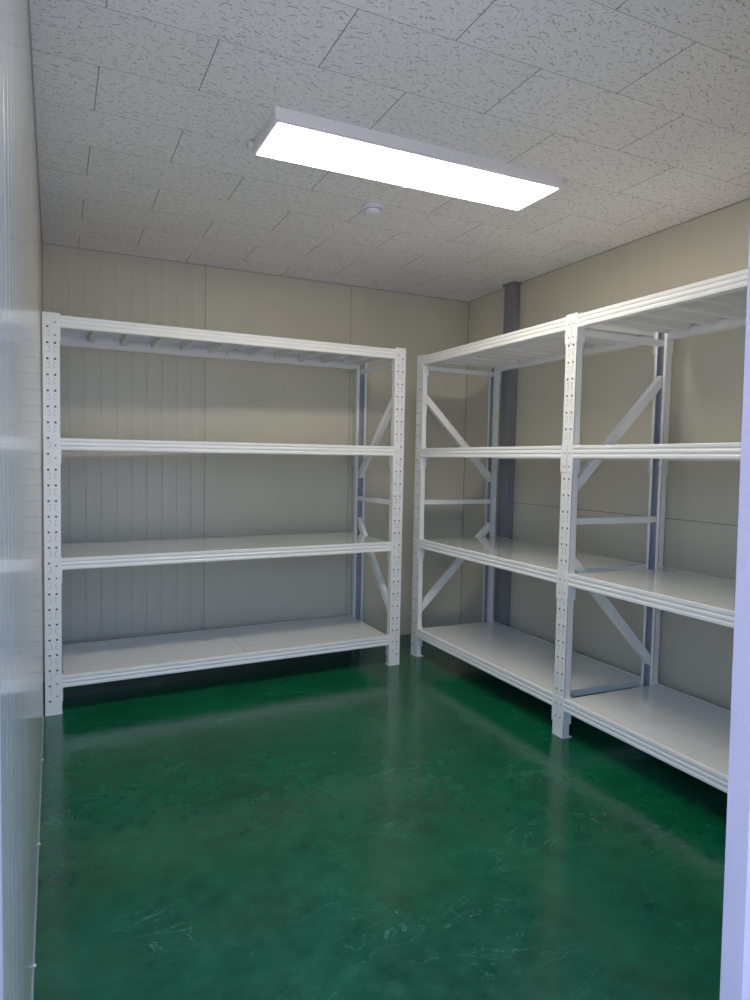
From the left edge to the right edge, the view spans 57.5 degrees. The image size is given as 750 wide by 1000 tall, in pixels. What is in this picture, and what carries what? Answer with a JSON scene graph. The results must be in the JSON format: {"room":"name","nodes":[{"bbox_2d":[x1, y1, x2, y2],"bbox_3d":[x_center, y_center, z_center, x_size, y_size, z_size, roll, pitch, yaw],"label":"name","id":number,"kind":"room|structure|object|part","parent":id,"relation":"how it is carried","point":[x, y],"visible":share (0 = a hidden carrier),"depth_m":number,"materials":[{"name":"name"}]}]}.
{"room":"storage room","nodes":[
{"label":"storage room","id":0,"kind":"room"},
{"bbox_2d":[0,0,44,999],"bbox_3d":[-1.155,-0.113,2.214,0.100,2.445,3.695,0,4,-25],"label":"wall","id":1,"kind":"structure","parent":0,"point":[22,627],"depth_m":1.18,"materials":[{"name":"grey paint"}]},
{"bbox_2d":[32,717,43,999],"bbox_3d":[-0.988,1.122,2.001,0.007,0.010,2.800,0,4,-25],"label":"baseboard","id":2,"kind":"structure","parent":1,"relation":"attached to","point":[34,964],"depth_m":2.00,"materials":[{"name":"metal"}]},
{"bbox_2d":[42,244,468,668],"bbox_3d":[-0.634,-0.236,4.551,3.030,2.445,0.100,0,4,-25],"label":"wall","id":3,"kind":"structure","parent":0,"point":[107,496],"depth_m":4.37,"materials":[{"name":"beige paint"}]},
{"bbox_2d":[42,257,468,613],"bbox_3d":[-0.613,-0.230,4.505,2.830,2.439,0.002,0,4,-25],"label":"trim","id":4,"kind":"structure","parent":3,"relation":"attached to","point":[42,257],"depth_m":5.07,"materials":[{"name":"grey metal"}]},
{"bbox_2d":[33,634,727,999],"bbox_3d":[0.125,1.145,2.954,3.030,0.100,3.795,0,4,-25],"label":"floor","id":5,"kind":"structure","parent":0,"point":[349,824],"depth_m":2.25,"materials":[{"name":"green paint"}]},
{"bbox_2d":[42,311,405,715],"bbox_3d":[-0.827,0.045,3.981,2.023,1.941,0.606,-1,4,-29],"label":"storage rack","id":6,"kind":"object","parent":5,"relation":"on","point":[86,663],"visible":1,"depth_m":3.84,"materials":[{"name":"white metal"}]},
{"bbox_3d":[-1.544,0.080,3.267,0.077,1.924,0.036,-1,4,-29],"label":"upright post","id":7,"kind":"part","parent":6,"relation":"part of","materials":[{"name":"white metal"}]},
{"bbox_3d":[-1.508,-0.812,3.228,0.038,0.126,0.047,0,4,-25],"label":"connector plate","id":8,"kind":"part","parent":6,"relation":"part of","materials":[{"name":"white paint"}]},
{"bbox_3d":[-1.519,-0.236,3.261,0.038,0.126,0.047,0,4,-25],"label":"connector plate","id":9,"kind":"part","parent":6,"relation":"part of","materials":[{"name":"white paint"}]},
{"bbox_3d":[-1.531,0.338,3.294,0.038,0.125,0.047,0,4,-25],"label":"connector plate","id":10,"kind":"part","parent":6,"relation":"part of","materials":[{"name":"white paint"}]},
{"bbox_3d":[-1.542,0.913,3.327,0.038,0.125,0.047,0,4,-25],"label":"connector plate","id":11,"kind":"part","parent":6,"relation":"part of","materials":[{"name":"white paint"}]},
{"bbox_3d":[-0.111,-0.880,4.632,0.038,0.127,0.047,0,4,-25],"label":"connector plate","id":12,"kind":"part","parent":6,"relation":"part of","materials":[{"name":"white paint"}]},
{"bbox_3d":[-0.110,0.018,4.695,0.077,1.941,0.036,-1,4,-29],"label":"upright post","id":13,"kind":"part","parent":6,"relation":"part of","materials":[{"name":"white metal"}]},
{"bbox_3d":[0.094,0.893,4.223,0.038,0.126,0.045,0,4,-25],"label":"connector plate","id":14,"kind":"part","parent":6,"relation":"part of","materials":[{"name":"white paint"}]},
{"bbox_3d":[0.105,0.313,4.191,0.038,0.126,0.045,0,4,-25],"label":"connector plate","id":15,"kind":"part","parent":6,"relation":"part of","materials":[{"name":"white paint"}]},
{"bbox_3d":[0.116,-0.266,4.157,0.038,0.127,0.045,0,4,-25],"label":"connector plate","id":16,"kind":"part","parent":6,"relation":"part of","materials":[{"name":"white paint"}]},
{"bbox_3d":[0.129,0.052,4.185,0.077,1.941,0.036,-1,4,-29],"label":"upright post","id":17,"kind":"part","parent":6,"relation":"part of","materials":[{"name":"white metal"}]},
{"bbox_3d":[0.128,-0.847,4.124,0.038,0.127,0.045,0,4,-25],"label":"connector plate","id":18,"kind":"part","parent":6,"relation":"part of","materials":[{"name":"white paint"}]},
{"bbox_2d":[495,281,521,626],"bbox_3d":[0.880,-0.208,4.581,0.062,2.444,0.126,0,4,-25],"label":"steel column","id":19,"kind":"structure","parent":5,"relation":"on","point":[512,289],"depth_m":4.54,"materials":[{"name":"grey metal"}]},
{"bbox_3d":[0.904,-1.422,4.512,0.062,0.011,0.126,0,4,-25],"label":"cap plate","id":20,"kind":"part","parent":19,"relation":"part of","materials":[{"name":"grey metal"}]},
{"bbox_2d":[410,269,747,793],"bbox_3d":[1.143,0.130,3.221,0.595,1.935,2.942,0,4,-25],"label":"storage rack","id":21,"kind":"object","parent":5,"relation":"on","point":[688,733],"visible":1,"depth_m":3.21,"materials":[{"name":"white metal"}]},
{"bbox_3d":[0.279,0.885,4.428,0.045,0.126,0.038,0,4,-25],"label":"connector plate","id":22,"kind":"part","parent":21,"relation":"part of","materials":[{"name":"white paint"}]},
{"bbox_3d":[0.285,0.046,4.399,0.036,1.935,0.075,0,4,-25],"label":"upright post","id":23,"kind":"part","parent":21,"relation":"part of","materials":[{"name":"white metal"}]},
{"bbox_3d":[0.290,0.307,4.395,0.045,0.126,0.038,0,4,-25],"label":"connector plate","id":24,"kind":"part","parent":21,"relation":"part of","materials":[{"name":"white paint"}]},
{"bbox_3d":[0.302,-0.271,4.362,0.045,0.126,0.038,0,4,-25],"label":"connector plate","id":25,"kind":"part","parent":21,"relation":"part of","materials":[{"name":"white paint"}]},
{"bbox_3d":[0.313,-0.850,4.329,0.045,0.126,0.038,0,4,-25],"label":"connector plate","id":26,"kind":"part","parent":21,"relation":"part of","materials":[{"name":"white paint"}]},
{"bbox_3d":[0.785,0.042,4.633,0.036,1.935,0.075,0,4,-25],"label":"upright post","id":27,"kind":"part","parent":21,"relation":"part of","materials":[{"name":"white metal"}]},
{"bbox_3d":[0.799,-0.274,4.595,0.045,0.126,0.038,0,4,-25],"label":"connector plate","id":28,"kind":"part","parent":21,"relation":"part of","materials":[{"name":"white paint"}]},
{"bbox_3d":[0.810,-0.853,4.562,0.045,0.126,0.038,0,4,-25],"label":"connector plate","id":29,"kind":"part","parent":21,"relation":"part of","materials":[{"name":"white paint"}]},
{"bbox_3d":[0.859,0.967,3.194,0.045,0.126,0.038,0,4,-25],"label":"connector plate","id":30,"kind":"part","parent":21,"relation":"part of","materials":[{"name":"white paint"}]},
{"bbox_3d":[0.870,0.389,3.161,0.045,0.126,0.038,0,4,-25],"label":"connector plate","id":31,"kind":"part","parent":21,"relation":"part of","materials":[{"name":"white paint"}]},
{"bbox_3d":[0.881,-0.189,3.128,0.045,0.126,0.038,0,4,-25],"label":"connector plate","id":32,"kind":"part","parent":21,"relation":"part of","materials":[{"name":"white paint"}]},
{"bbox_3d":[0.877,0.969,3.156,0.045,0.126,0.038,0,4,-25],"label":"connector plate","id":33,"kind":"part","parent":21,"relation":"part of","materials":[{"name":"white paint"}]},
{"bbox_3d":[0.883,0.130,3.126,0.036,1.935,0.075,0,4,-25],"label":"upright post","id":34,"kind":"part","parent":21,"relation":"part of","materials":[{"name":"white metal"}]},
{"bbox_3d":[0.893,-0.768,3.095,0.045,0.126,0.038,0,4,-25],"label":"connector plate","id":35,"kind":"part","parent":21,"relation":"part of","materials":[{"name":"white paint"}]},
{"bbox_3d":[0.888,0.391,3.123,0.045,0.126,0.038,0,4,-25],"label":"connector plate","id":36,"kind":"part","parent":21,"relation":"part of","materials":[{"name":"white paint"}]},
{"bbox_3d":[0.899,-0.186,3.090,0.045,0.126,0.038,0,4,-25],"label":"connector plate","id":37,"kind":"part","parent":21,"relation":"part of","materials":[{"name":"white paint"}]},
{"bbox_3d":[0.911,-0.765,3.057,0.045,0.126,0.038,0,4,-25],"label":"connector plate","id":38,"kind":"part","parent":21,"relation":"part of","materials":[{"name":"white paint"}]},
{"bbox_3d":[1.382,0.127,3.361,0.036,1.935,0.075,0,4,-25],"label":"upright post","id":39,"kind":"part","parent":21,"relation":"part of","materials":[{"name":"white metal"}]},
{"bbox_3d":[1.396,-0.190,3.323,0.045,0.126,0.038,0,4,-25],"label":"connector plate","id":40,"kind":"part","parent":21,"relation":"part of","materials":[{"name":"white paint"}]},
{"bbox_3d":[1.407,-0.769,3.290,0.045,0.126,0.038,0,4,-25],"label":"connector plate","id":41,"kind":"part","parent":21,"relation":"part of","materials":[{"name":"white paint"}]},
{"bbox_2d":[30,0,749,300],"bbox_3d":[0.174,-1.396,2.809,3.030,0.100,3.795,0,4,-25],"label":"ceiling","id":42,"kind":"structure","parent":0,"point":[147,111],"depth_m":2.38,"materials":[{"name":"tile"}]},
{"bbox_2d":[361,202,383,215],"bbox_3d":[-0.011,-1.351,3.184,0.108,0.039,0.108,0,4,-25],"label":"smoke detector","id":43,"kind":"object","parent":42,"relation":"attached to","point":[369,208],"visible":1,"depth_m":3.15,"materials":[{"name":"plastic"}]},
{"bbox_2d":[246,106,566,210],"bbox_3d":[0.155,-1.316,2.704,1.273,0.049,0.312,0,4,-25],"label":"ceiling light","id":44,"kind":"object","parent":42,"relation":"attached to","point":[291,136],"visible":1,"depth_m":2.62,"materials":[{"name":"white plastic"}]},
{"bbox_2d":[460,199,749,710],"bbox_3d":[1.476,-0.135,3.504,0.100,2.445,3.595,0,4,-25],"label":"wall","id":45,"kind":"structure","parent":0,"point":[702,508],"depth_m":3.64,"materials":[{"name":"beige paint"}]},
{"bbox_2d":[28,0,749,301],"bbox_3d":[0.173,-1.343,2.812,2.830,0.006,3.595,0,4,-25],"label":"trim","id":46,"kind":"structure","parent":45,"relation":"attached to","point":[28,0],"depth_m":3.87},
{"bbox_3d":[0.979,-0.016,1.233,2.930,2.445,0.100,0,4,-25],"label":"wall","id":47,"kind":"structure","parent":0,"visible":0},
{"bbox_2d":[0,231,749,999],"bbox_3d":[0.165,0.153,0.859,1.134,2.120,0.114,0,4,-25],"label":"trim","id":48,"kind":"structure","parent":47,"relation":"attached to","point":[735,954],"depth_m":1.12,"materials":[{"name":"white paint"}]}
]}

